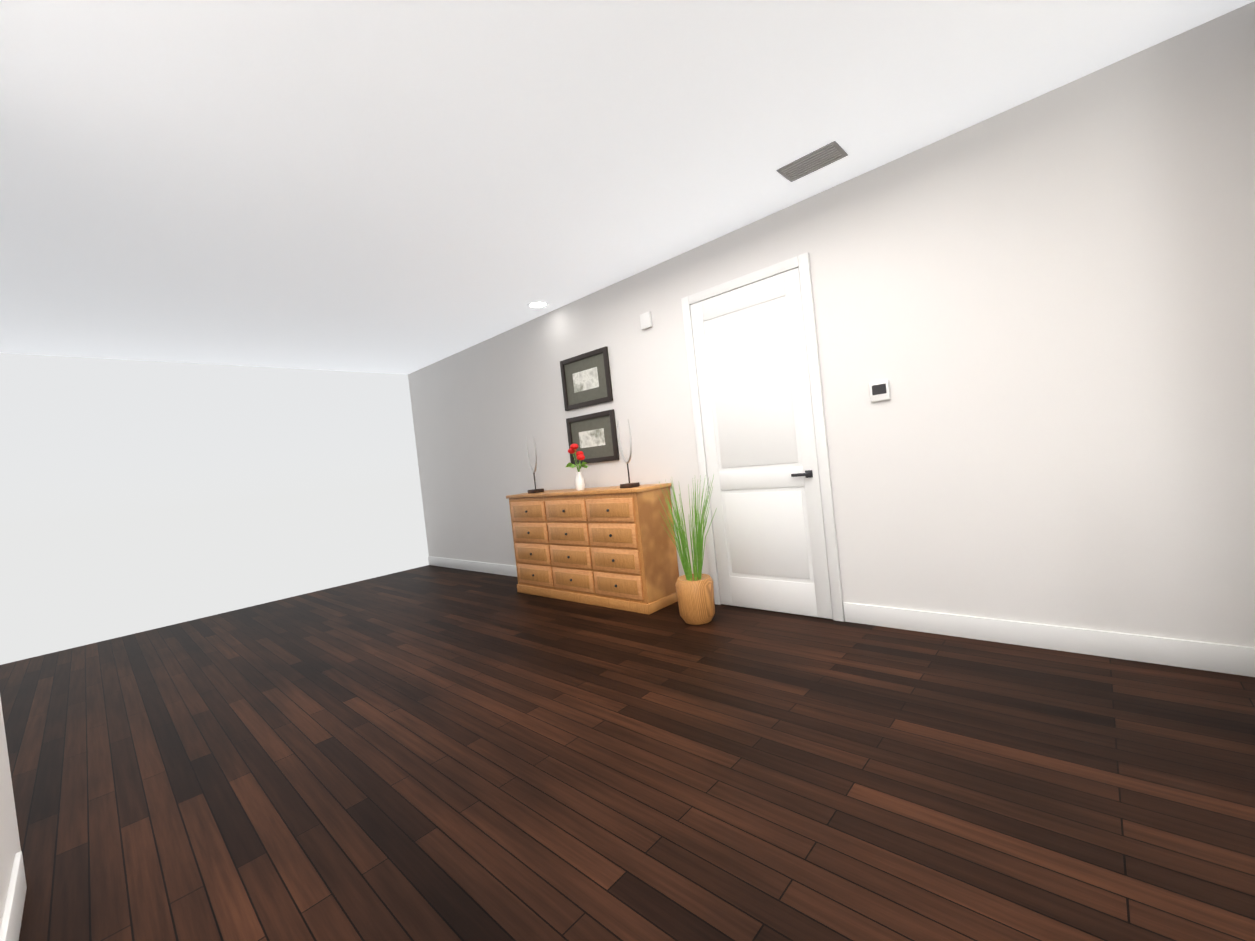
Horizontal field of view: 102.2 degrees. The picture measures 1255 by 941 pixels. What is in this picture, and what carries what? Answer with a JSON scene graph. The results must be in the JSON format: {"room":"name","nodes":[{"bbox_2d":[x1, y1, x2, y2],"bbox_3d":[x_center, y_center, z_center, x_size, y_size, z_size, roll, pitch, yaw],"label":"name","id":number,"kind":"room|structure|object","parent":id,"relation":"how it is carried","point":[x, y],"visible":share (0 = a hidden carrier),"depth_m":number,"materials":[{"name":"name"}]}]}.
{"room":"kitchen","nodes":[
{"label":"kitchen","id":0,"kind":"room"},
{"bbox_2d":[0,744,14,927],"bbox_3d":[-1.795,-0.013,1.207,1.250,2.820,0.140,-5,2,43],"label":"wall","id":1,"kind":"structure","parent":0,"point":[7,853],"depth_m":1.60,"materials":[{"name":"paint"}]},
{"bbox_2d":[0,851,26,940],"bbox_3d":[-1.267,1.289,0.980,2.165,0.130,0.018,-5,2,43],"label":"baseboard","id":2,"kind":"structure","parent":1,"relation":"attached to","point":[10,928],"depth_m":1.54,"materials":[{"name":"white wood"}]},
{"bbox_2d":[0,697,20,853],"bbox_3d":[-4.870,0.363,-1.110,0.150,2.820,7.750,-5,2,43],"label":"wall","id":3,"kind":"structure","parent":0,"point":[10,795],"depth_m":1.70,"materials":[{"name":"paint"}]},
{"bbox_2d":[0,565,1254,940],"bbox_3d":[-0.061,1.306,-0.474,15.000,0.100,15.000,-5,2,43],"label":"floor","id":4,"kind":"structure","parent":0,"point":[432,753],"depth_m":1.95,"materials":[{"name":"brown wood"}]},
{"bbox_2d":[506,483,678,614],"bbox_3d":[-0.393,0.679,4.736,1.800,1.000,0.468,-5,2,43],"label":"dresser","id":5,"kind":"object","parent":4,"relation":"on","point":[613,547],"visible":1,"depth_m":4.32,"materials":[{"name":"brown wood"}]},
{"bbox_2d":[526,436,543,492],"bbox_3d":[-0.960,-0.058,5.137,0.147,0.570,0.120,-5,2,43],"label":"sculpture","id":6,"kind":"object","parent":5,"relation":"on","point":[535,490],"visible":1,"depth_m":5.12,"materials":[{"name":"black metal"}]},
{"bbox_2d":[566,444,587,490],"bbox_3d":[-0.457,-0.033,4.666,0.203,0.433,0.194,-5,2,43],"label":"flower vase","id":7,"kind":"object","parent":5,"relation":"on","point":[579,483],"visible":1,"depth_m":4.64,"materials":[{"name":"white ceramic"}]},
{"bbox_2d":[617,419,639,487],"bbox_3d":[-0.009,-0.141,4.254,0.147,0.570,0.120,-5,2,43],"label":"sculpture","id":8,"kind":"object","parent":5,"relation":"on","point":[630,485],"visible":1,"depth_m":4.24,"materials":[{"name":"black metal"}]},
{"bbox_2d":[659,475,716,624],"bbox_3d":[0.479,0.570,3.712,0.441,1.076,0.446,-5,2,43],"label":"grass plant","id":9,"kind":"object","parent":4,"relation":"on","point":[695,596],"visible":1,"depth_m":3.66,"materials":[{"name":"green plant"}]},
{"bbox_2d":[0,0,1254,373],"bbox_3d":[-0.370,-1.597,-0.534,15.000,0.100,15.000,-5,2,43],"label":"ceiling","id":10,"kind":"structure","parent":0,"point":[390,186],"depth_m":2.42,"materials":[{"name":"paint"}]},
{"bbox_2d":[527,301,548,307],"bbox_3d":[-0.867,-1.604,4.895,0.210,0.006,0.210,-5,2,43],"label":"recessed light","id":11,"kind":"object","parent":10,"relation":"in","point":[537,304],"visible":1,"depth_m":4.88,"materials":[{"name":"paint"}]},
{"bbox_2d":[776,141,847,181],"bbox_3d":[1.058,-1.764,2.904,0.340,0.010,0.200,-5,2,43],"label":"ceiling vent","id":12,"kind":"object","parent":10,"relation":"in","point":[819,158],"visible":1,"depth_m":2.89,"materials":[{"name":"grey metal"}]},
{"bbox_2d":[408,1,1254,646],"bbox_3d":[2.260,-0.465,2.193,15.000,2.820,0.750,-5,2,43],"label":"wall","id":13,"kind":"structure","parent":0,"point":[1038,313],"depth_m":2.70,"materials":[{"name":"paint"}]},
{"bbox_2d":[428,556,516,576],"bbox_3d":[-1.123,1.173,5.791,4.955,0.130,0.015,-5,2,43],"label":"baseboard","id":14,"kind":"structure","parent":13,"relation":"attached to","point":[501,569],"depth_m":6.58,"materials":[{"name":"white wood"}]},
{"bbox_2d":[560,346,612,410],"bbox_3d":[-0.408,-0.871,4.880,0.660,0.500,0.025,-5,2,43],"label":"picture","id":15,"kind":"object","parent":13,"relation":"attached to","point":[586,379],"visible":0.98,"depth_m":4.86},
{"bbox_2d":[566,409,619,464],"bbox_3d":[-0.348,-0.309,4.891,0.660,0.470,0.025,-5,2,43],"label":"picture","id":16,"kind":"object","parent":13,"relation":"attached to","point":[593,436],"visible":0.88,"depth_m":4.86},
{"bbox_2d":[640,311,651,329],"bbox_3d":[0.158,-1.276,4.312,0.110,0.130,0.029,-5,2,43],"label":"door chime","id":17,"kind":"object","parent":13,"relation":"attached to","point":[646,320],"visible":0.94,"depth_m":4.29,"materials":[{"name":"white plastic"}]},
{"bbox_2d":[681,252,844,621],"bbox_3d":[0.934,-0.180,3.712,1.040,2.470,0.053,-5,2,43],"label":"door","id":18,"kind":"structure","parent":13,"relation":"in","point":[757,404],"depth_m":3.67,"materials":[{"name":"white wood"}]},
{"bbox_2d":[869,380,890,401],"bbox_3d":[1.558,-0.490,3.124,0.110,0.120,0.023,-5,2,43],"label":"thermostat","id":19,"kind":"object","parent":13,"relation":"attached to","point":[879,390],"visible":1,"depth_m":3.11,"materials":[{"name":"grey plastic"}]},
{"bbox_2d":[843,602,1254,676],"bbox_3d":[2.159,0.887,2.741,1.925,0.130,0.018,-5,2,43],"label":"baseboard","id":20,"kind":"structure","parent":13,"relation":"attached to","point":[1224,658],"depth_m":2.61,"materials":[{"name":"white wood"}]}
]}

